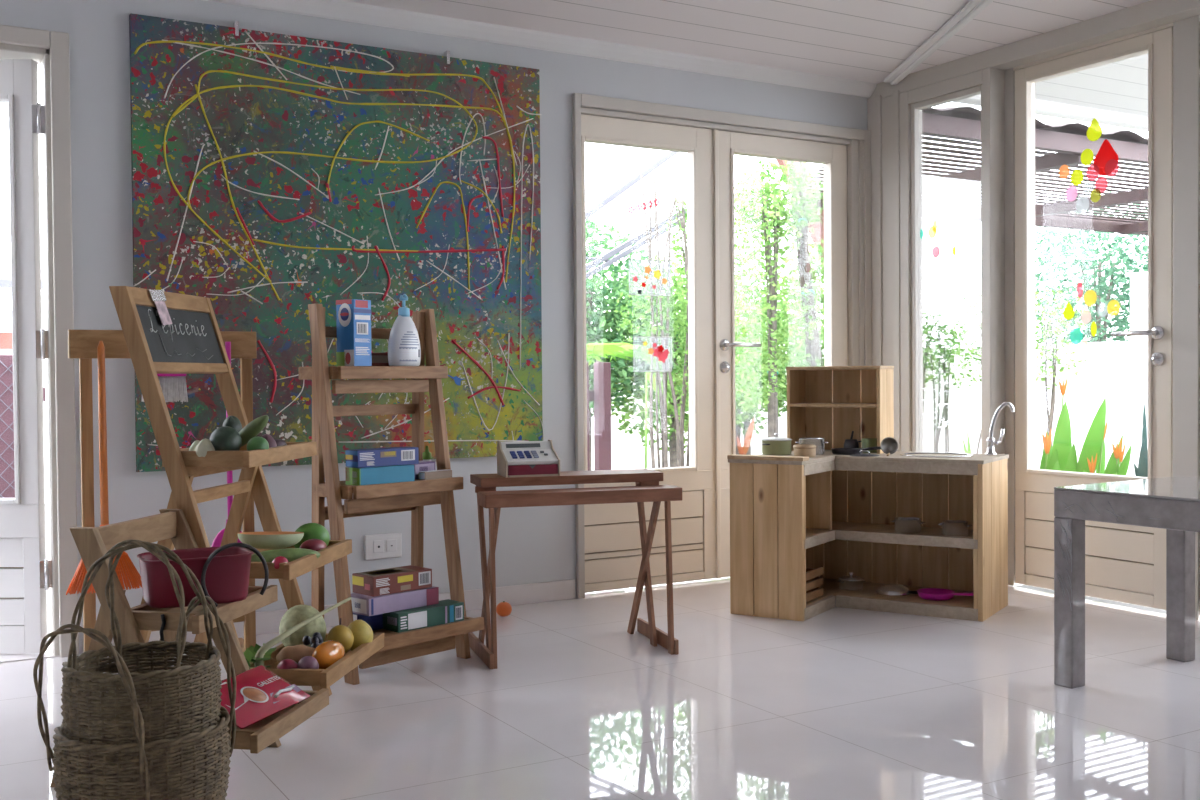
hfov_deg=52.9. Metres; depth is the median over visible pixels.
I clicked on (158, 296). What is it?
paper tag
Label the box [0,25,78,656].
trim
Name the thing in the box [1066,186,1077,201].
sticker
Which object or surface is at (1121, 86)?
ceiling
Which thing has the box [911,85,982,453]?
window
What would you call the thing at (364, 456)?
print
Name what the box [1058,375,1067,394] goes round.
flower
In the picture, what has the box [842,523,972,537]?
shelf
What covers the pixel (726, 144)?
door
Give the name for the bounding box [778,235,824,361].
tree
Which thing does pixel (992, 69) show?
wall
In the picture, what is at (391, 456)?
carton
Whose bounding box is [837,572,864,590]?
lidded pot
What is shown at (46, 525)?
ground
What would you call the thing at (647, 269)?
sticker
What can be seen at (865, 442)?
enamel mug
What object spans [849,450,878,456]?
lid
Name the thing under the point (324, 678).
tray
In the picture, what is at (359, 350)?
print
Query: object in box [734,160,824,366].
tree
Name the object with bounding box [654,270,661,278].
sticker
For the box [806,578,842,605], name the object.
shelf
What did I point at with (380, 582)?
print
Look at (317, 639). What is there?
grape bunch
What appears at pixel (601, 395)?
post
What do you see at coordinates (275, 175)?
painting
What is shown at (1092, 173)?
sticker
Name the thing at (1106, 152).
sticker
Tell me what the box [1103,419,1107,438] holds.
flower
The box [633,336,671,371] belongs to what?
drawing sleeve
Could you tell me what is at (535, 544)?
wall
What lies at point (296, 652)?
sweet potato
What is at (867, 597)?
shelf
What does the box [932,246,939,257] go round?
sticker
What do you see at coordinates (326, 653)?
mango
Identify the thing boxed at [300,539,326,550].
pepper
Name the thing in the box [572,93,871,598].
trim
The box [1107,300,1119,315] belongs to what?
sticker
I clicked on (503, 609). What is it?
tangerine
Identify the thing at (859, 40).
ceiling
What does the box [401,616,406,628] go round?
print
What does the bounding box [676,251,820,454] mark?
tree
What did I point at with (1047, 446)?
flower
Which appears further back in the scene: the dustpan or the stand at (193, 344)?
the dustpan
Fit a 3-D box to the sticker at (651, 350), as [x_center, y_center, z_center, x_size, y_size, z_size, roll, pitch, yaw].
[0.219,-0.207,5.133,0.032,0.033,0.001,-1,1,-30]
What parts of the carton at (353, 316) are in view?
printed panel, printed panel, printed panel, printed panel, printed panel, printed panel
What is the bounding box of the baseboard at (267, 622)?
[111,579,574,645]
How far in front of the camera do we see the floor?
3.22 m
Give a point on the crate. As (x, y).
(814, 581)
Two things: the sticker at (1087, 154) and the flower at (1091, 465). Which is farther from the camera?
the flower at (1091, 465)
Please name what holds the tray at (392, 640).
on the stand at (362, 500)
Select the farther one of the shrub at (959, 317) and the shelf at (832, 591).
the shrub at (959, 317)
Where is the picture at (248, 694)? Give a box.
[240,686,268,702]
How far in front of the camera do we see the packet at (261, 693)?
2.75 m
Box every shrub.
[949,287,980,453]
[949,289,980,388]
[949,309,956,372]
[1035,282,1088,454]
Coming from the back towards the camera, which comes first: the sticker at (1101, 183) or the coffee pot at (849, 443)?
the coffee pot at (849, 443)
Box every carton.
[336,299,371,366]
[345,464,413,485]
[346,447,418,467]
[351,586,438,615]
[352,565,431,596]
[353,613,382,630]
[383,599,463,632]
[411,461,434,479]
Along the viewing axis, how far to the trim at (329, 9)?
4.79 m
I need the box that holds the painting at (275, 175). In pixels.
[129,13,543,471]
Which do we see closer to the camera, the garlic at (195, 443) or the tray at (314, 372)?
the garlic at (195, 443)
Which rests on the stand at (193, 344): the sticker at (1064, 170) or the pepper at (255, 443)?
the pepper at (255, 443)
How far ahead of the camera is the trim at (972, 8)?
4.82 m
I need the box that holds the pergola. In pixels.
[789,110,1147,235]
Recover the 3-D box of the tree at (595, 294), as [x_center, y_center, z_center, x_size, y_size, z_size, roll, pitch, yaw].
[-0.104,-0.298,9.063,1.608,2.157,1.303,-1,1,-30]
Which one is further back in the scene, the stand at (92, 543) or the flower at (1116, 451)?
the flower at (1116, 451)
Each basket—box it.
[33,596,235,799]
[61,540,221,799]
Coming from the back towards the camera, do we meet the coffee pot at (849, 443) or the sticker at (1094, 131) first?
the coffee pot at (849, 443)
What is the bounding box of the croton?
[737,418,753,454]
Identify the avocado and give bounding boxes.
[209,426,241,450]
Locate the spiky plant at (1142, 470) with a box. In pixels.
[1134,402,1147,476]
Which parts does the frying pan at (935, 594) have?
handle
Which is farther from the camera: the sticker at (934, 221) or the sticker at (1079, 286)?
the sticker at (934, 221)
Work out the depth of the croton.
6.91 m
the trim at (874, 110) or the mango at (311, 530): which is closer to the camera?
the mango at (311, 530)
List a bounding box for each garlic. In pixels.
[189,440,199,450]
[195,438,214,456]
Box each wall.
[0,0,867,653]
[43,357,823,502]
[869,0,1199,619]
[949,341,1129,475]
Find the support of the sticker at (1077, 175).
attached to the door at (1124, 563)
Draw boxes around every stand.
[50,509,328,787]
[109,286,383,695]
[298,304,483,684]
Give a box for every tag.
[148,290,172,325]
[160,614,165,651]
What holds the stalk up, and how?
on the lettuce
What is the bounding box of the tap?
[985,402,1014,455]
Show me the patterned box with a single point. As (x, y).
(378, 359)
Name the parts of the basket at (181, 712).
handle, handle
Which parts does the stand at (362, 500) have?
leg, leg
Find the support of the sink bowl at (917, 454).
on the play kitchen
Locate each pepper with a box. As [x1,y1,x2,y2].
[222,416,241,431]
[247,436,268,450]
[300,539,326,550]
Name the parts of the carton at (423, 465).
printed panel, printed panel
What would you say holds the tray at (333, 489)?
on the stand at (362, 500)
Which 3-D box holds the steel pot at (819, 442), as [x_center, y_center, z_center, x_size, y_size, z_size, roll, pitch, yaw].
[0.840,0.183,4.786,0.118,0.063,0.106,-1,1,-30]
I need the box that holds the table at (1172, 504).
[1054,476,1199,688]
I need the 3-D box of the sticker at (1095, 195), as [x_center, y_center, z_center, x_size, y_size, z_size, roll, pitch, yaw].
[1.949,-0.804,4.749,0.001,0.054,0.049,-1,1,-30]
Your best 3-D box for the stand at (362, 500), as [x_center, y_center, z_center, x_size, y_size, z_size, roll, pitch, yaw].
[-0.661,0.269,3.788,0.364,1.128,0.459,1,1,43]
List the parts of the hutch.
panel, shelf, panel, panel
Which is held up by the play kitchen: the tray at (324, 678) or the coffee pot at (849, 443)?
the coffee pot at (849, 443)
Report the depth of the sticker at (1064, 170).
4.87 m
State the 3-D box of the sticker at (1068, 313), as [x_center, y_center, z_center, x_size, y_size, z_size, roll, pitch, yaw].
[1.889,-0.358,4.867,0.001,0.070,0.056,-1,1,-30]
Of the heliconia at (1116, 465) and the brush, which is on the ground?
the heliconia at (1116, 465)
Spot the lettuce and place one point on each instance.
(250, 652)
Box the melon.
[279,605,325,646]
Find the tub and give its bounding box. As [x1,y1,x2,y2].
[137,543,268,607]
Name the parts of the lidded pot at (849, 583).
pot, lid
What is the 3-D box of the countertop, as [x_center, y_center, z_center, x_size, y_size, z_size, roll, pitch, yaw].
[1.034,0.224,4.620,0.867,0.014,0.695,0,1,32]
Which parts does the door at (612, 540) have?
board panel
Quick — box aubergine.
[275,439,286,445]
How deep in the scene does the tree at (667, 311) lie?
6.68 m
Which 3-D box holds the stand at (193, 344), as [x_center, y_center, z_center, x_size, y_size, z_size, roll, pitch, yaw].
[-0.939,0.278,3.222,0.594,1.136,0.470,0,1,7]
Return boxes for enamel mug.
[857,438,876,452]
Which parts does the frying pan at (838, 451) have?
handle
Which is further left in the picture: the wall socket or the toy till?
the wall socket
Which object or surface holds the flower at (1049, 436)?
on the heliconia at (1055, 457)
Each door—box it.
[0,59,52,653]
[581,114,715,592]
[713,129,847,578]
[1013,23,1172,609]
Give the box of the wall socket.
[364,533,401,559]
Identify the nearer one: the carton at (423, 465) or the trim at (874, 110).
the carton at (423, 465)
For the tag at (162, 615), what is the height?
0.091 m
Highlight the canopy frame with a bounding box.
[585,151,687,278]
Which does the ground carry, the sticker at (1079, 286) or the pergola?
the pergola
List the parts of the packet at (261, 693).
white panel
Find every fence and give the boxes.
[0,355,44,497]
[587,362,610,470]
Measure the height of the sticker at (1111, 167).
0.068 m
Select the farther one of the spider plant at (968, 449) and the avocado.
the spider plant at (968, 449)
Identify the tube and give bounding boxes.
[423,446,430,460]
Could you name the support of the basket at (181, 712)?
on the basket at (64, 775)
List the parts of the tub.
hoop handle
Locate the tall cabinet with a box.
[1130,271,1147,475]
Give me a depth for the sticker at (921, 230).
5.46 m
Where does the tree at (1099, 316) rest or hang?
on the ground
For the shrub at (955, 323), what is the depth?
7.41 m
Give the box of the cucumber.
[251,548,320,561]
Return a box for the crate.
[806,567,822,601]
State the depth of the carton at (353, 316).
3.70 m
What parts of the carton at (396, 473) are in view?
printed panel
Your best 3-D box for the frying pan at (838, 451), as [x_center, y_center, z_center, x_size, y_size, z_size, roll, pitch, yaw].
[1.021,0.197,4.754,0.226,0.035,0.126,0,1,33]
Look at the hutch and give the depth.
5.00 m
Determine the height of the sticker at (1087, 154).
0.066 m
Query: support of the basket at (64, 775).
on the floor
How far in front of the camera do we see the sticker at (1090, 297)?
4.78 m
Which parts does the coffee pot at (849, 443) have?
pot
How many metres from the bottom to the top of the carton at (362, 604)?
0.053 m
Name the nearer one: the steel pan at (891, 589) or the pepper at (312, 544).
the pepper at (312, 544)
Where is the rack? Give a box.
[68,329,256,666]
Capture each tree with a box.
[586,217,680,470]
[593,250,766,466]
[612,174,742,467]
[644,370,667,468]
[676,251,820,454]
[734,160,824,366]
[734,177,817,437]
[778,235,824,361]
[1035,188,1147,343]
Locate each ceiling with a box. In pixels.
[341,0,1150,83]
[1035,53,1147,116]
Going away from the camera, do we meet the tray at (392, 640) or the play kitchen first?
the tray at (392, 640)
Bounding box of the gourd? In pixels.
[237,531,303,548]
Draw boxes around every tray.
[131,585,277,633]
[162,441,316,467]
[230,688,328,753]
[249,539,351,580]
[249,633,383,688]
[298,366,447,379]
[313,477,462,499]
[373,616,483,651]
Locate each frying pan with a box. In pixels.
[831,446,880,454]
[917,588,972,600]
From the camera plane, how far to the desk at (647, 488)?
3.91 m
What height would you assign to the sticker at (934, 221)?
0.060 m
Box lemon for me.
[348,620,372,650]
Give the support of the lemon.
on the stand at (193, 344)
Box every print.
[356,347,368,354]
[360,452,374,460]
[376,578,389,586]
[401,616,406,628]
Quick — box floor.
[0,577,1199,799]
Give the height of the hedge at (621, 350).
1.177 m
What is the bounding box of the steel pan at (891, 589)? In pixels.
[875,583,917,595]
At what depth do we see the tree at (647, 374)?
7.33 m
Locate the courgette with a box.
[239,415,268,446]
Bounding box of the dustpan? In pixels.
[211,342,241,546]
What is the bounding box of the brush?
[141,374,187,401]
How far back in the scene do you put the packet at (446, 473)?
3.83 m
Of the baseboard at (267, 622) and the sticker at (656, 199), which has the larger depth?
the sticker at (656, 199)
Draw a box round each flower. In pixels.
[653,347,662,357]
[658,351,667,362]
[1042,429,1050,443]
[1042,434,1051,453]
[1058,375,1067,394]
[1087,454,1096,472]
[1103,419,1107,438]
[1112,438,1121,458]
[1115,442,1125,462]
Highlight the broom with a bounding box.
[66,341,141,594]
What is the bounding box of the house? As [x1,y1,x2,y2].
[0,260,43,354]
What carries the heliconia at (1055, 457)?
on the ground
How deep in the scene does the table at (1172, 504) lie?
3.46 m
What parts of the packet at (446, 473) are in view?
printed panel, printed panel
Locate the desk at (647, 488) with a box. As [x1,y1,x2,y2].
[468,469,681,669]
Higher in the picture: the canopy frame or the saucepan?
the canopy frame
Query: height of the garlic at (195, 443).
0.052 m
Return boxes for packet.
[195,665,309,728]
[419,469,451,479]
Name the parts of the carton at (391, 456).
printed panel, printed panel, printed panel, printed panel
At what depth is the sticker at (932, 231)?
5.40 m
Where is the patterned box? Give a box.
[371,353,388,365]
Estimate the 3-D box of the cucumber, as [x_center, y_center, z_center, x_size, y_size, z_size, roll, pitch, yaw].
[-0.819,0.407,3.114,0.202,0.047,0.049,-1,1,-30]
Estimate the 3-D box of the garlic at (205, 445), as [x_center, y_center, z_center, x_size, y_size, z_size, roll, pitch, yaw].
[-0.991,0.126,3.034,0.052,0.058,0.052,-1,1,-30]
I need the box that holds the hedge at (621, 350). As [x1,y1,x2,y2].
[587,343,661,372]
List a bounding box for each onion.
[261,434,276,447]
[277,659,297,668]
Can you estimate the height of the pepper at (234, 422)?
0.076 m
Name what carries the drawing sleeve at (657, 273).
attached to the door at (612, 540)
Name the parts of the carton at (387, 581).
printed panel, printed panel, printed panel, printed panel, printed panel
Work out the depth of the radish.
3.00 m
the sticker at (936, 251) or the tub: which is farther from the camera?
the sticker at (936, 251)
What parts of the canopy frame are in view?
rail, rail, rail, rail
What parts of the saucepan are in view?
lid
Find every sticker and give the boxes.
[628,198,659,213]
[645,266,650,273]
[648,348,653,354]
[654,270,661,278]
[920,229,923,238]
[928,226,936,237]
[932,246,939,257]
[933,220,936,230]
[1059,165,1069,178]
[1063,303,1074,319]
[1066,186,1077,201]
[1070,328,1082,343]
[1071,169,1082,185]
[1077,282,1082,297]
[1081,149,1092,165]
[1084,290,1096,305]
[1086,118,1101,140]
[1086,164,1098,180]
[1090,189,1100,201]
[1091,321,1096,336]
[1093,139,1117,174]
[1095,177,1107,192]
[1105,159,1118,176]
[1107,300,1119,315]
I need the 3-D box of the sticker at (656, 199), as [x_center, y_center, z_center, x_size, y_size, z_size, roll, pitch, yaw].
[0.186,-0.819,5.106,0.162,0.075,0.001,-1,1,-30]
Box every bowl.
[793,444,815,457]
[900,452,972,457]
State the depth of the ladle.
4.71 m
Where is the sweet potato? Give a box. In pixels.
[276,644,314,663]
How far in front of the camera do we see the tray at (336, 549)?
3.07 m
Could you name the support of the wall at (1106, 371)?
on the ground
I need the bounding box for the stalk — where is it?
[254,597,351,666]
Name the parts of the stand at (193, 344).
leg, rail, rail, leg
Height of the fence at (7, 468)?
1.080 m
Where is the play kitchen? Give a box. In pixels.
[727,402,1014,621]
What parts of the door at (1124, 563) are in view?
board panel, handle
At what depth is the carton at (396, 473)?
3.66 m
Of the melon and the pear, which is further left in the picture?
the melon
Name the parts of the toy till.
panel, drawer, panel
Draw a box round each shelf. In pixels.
[806,521,861,536]
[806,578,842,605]
[833,582,972,607]
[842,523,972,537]
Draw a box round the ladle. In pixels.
[880,437,897,455]
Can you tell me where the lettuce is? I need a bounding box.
[243,643,276,667]
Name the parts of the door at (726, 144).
handle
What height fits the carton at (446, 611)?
0.058 m
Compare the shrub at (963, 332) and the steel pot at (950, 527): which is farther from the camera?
the shrub at (963, 332)
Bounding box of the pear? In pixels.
[327,618,353,652]
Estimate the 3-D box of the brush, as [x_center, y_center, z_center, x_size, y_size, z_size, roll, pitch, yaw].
[-1.337,-0.086,3.704,0.134,0.188,0.032,-1,1,-30]
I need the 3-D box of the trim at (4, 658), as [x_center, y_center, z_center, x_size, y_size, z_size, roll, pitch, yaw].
[-2.210,0.867,3.833,0.930,0.054,0.250,-1,1,-30]
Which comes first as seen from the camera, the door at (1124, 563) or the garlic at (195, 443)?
the garlic at (195, 443)
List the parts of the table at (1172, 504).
leg, leg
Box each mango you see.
[294,523,329,547]
[311,640,344,668]
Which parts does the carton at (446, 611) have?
printed panel, printed panel, printed panel, printed panel, printed panel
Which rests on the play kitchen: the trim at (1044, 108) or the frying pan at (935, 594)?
the frying pan at (935, 594)
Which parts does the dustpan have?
handle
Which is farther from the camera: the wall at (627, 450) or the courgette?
the wall at (627, 450)
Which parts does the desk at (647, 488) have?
leg, leg, leg, leg, leg, leg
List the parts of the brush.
handle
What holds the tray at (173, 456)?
on the stand at (193, 344)
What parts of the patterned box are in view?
printed panel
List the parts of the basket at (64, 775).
handle, handle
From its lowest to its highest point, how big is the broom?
0.753 m
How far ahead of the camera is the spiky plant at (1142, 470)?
5.25 m
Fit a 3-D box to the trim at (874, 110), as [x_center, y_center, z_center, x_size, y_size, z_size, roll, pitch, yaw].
[1.321,-0.318,5.620,0.012,2.200,0.200,-1,1,-30]
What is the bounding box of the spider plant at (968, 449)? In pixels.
[962,430,970,452]
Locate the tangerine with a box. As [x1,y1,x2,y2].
[496,601,511,616]
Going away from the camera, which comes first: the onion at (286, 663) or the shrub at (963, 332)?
the onion at (286, 663)
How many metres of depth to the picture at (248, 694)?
2.73 m
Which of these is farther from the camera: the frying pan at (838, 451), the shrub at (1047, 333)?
the shrub at (1047, 333)
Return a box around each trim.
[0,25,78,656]
[0,646,59,662]
[204,0,876,97]
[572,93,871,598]
[867,90,899,451]
[884,0,993,84]
[979,99,1147,130]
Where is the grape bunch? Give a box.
[302,632,322,647]
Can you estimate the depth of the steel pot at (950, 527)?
4.56 m
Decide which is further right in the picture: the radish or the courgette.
the radish
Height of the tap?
0.205 m
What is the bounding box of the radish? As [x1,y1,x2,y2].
[272,556,288,568]
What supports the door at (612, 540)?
in the wall at (535, 544)
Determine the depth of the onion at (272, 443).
3.15 m
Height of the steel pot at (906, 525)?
0.053 m
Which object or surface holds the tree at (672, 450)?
on the ground
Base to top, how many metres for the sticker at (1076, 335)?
0.068 m
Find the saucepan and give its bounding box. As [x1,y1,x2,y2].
[761,433,791,454]
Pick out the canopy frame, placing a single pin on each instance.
(605, 257)
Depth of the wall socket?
4.49 m
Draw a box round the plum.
[297,656,318,668]
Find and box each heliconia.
[1040,375,1071,470]
[1065,397,1122,473]
[1083,438,1130,475]
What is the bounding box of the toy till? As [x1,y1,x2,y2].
[497,440,559,476]
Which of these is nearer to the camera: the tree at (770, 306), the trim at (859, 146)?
the trim at (859, 146)
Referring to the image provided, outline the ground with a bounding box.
[45,503,1165,640]
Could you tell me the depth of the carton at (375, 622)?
3.65 m
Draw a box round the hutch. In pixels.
[786,366,893,453]
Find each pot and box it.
[795,438,827,454]
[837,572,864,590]
[844,431,858,447]
[890,517,925,533]
[938,520,971,535]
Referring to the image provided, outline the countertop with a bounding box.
[728,450,1008,464]
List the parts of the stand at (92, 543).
leg, rail, leg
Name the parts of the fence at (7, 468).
post, rail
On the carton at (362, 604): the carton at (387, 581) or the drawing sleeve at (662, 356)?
the carton at (387, 581)
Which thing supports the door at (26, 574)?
in the wall at (535, 544)
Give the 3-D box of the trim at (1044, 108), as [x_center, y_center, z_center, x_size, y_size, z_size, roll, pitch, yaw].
[2.304,-1.529,6.171,1.900,0.135,0.110,-1,1,-30]
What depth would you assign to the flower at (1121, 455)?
5.44 m
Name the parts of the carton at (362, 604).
printed panel, printed panel, printed panel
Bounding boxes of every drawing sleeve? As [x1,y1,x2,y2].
[629,259,670,295]
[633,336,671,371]
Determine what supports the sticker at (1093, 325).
attached to the door at (1124, 563)
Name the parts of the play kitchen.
panel, post, rail, rail, rail, panel, rail, rail, rail, post, panel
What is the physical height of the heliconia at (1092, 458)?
0.841 m
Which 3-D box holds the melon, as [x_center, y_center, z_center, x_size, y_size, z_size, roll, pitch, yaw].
[-0.807,0.624,3.278,0.129,0.136,0.124,-1,1,-30]
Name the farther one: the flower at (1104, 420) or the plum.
the flower at (1104, 420)
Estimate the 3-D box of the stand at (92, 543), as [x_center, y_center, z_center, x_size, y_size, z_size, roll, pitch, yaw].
[-0.944,0.564,2.796,0.504,0.580,0.390,0,1,10]
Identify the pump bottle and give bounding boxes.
[388,294,420,365]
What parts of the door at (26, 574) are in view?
board panel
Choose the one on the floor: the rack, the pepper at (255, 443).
the rack

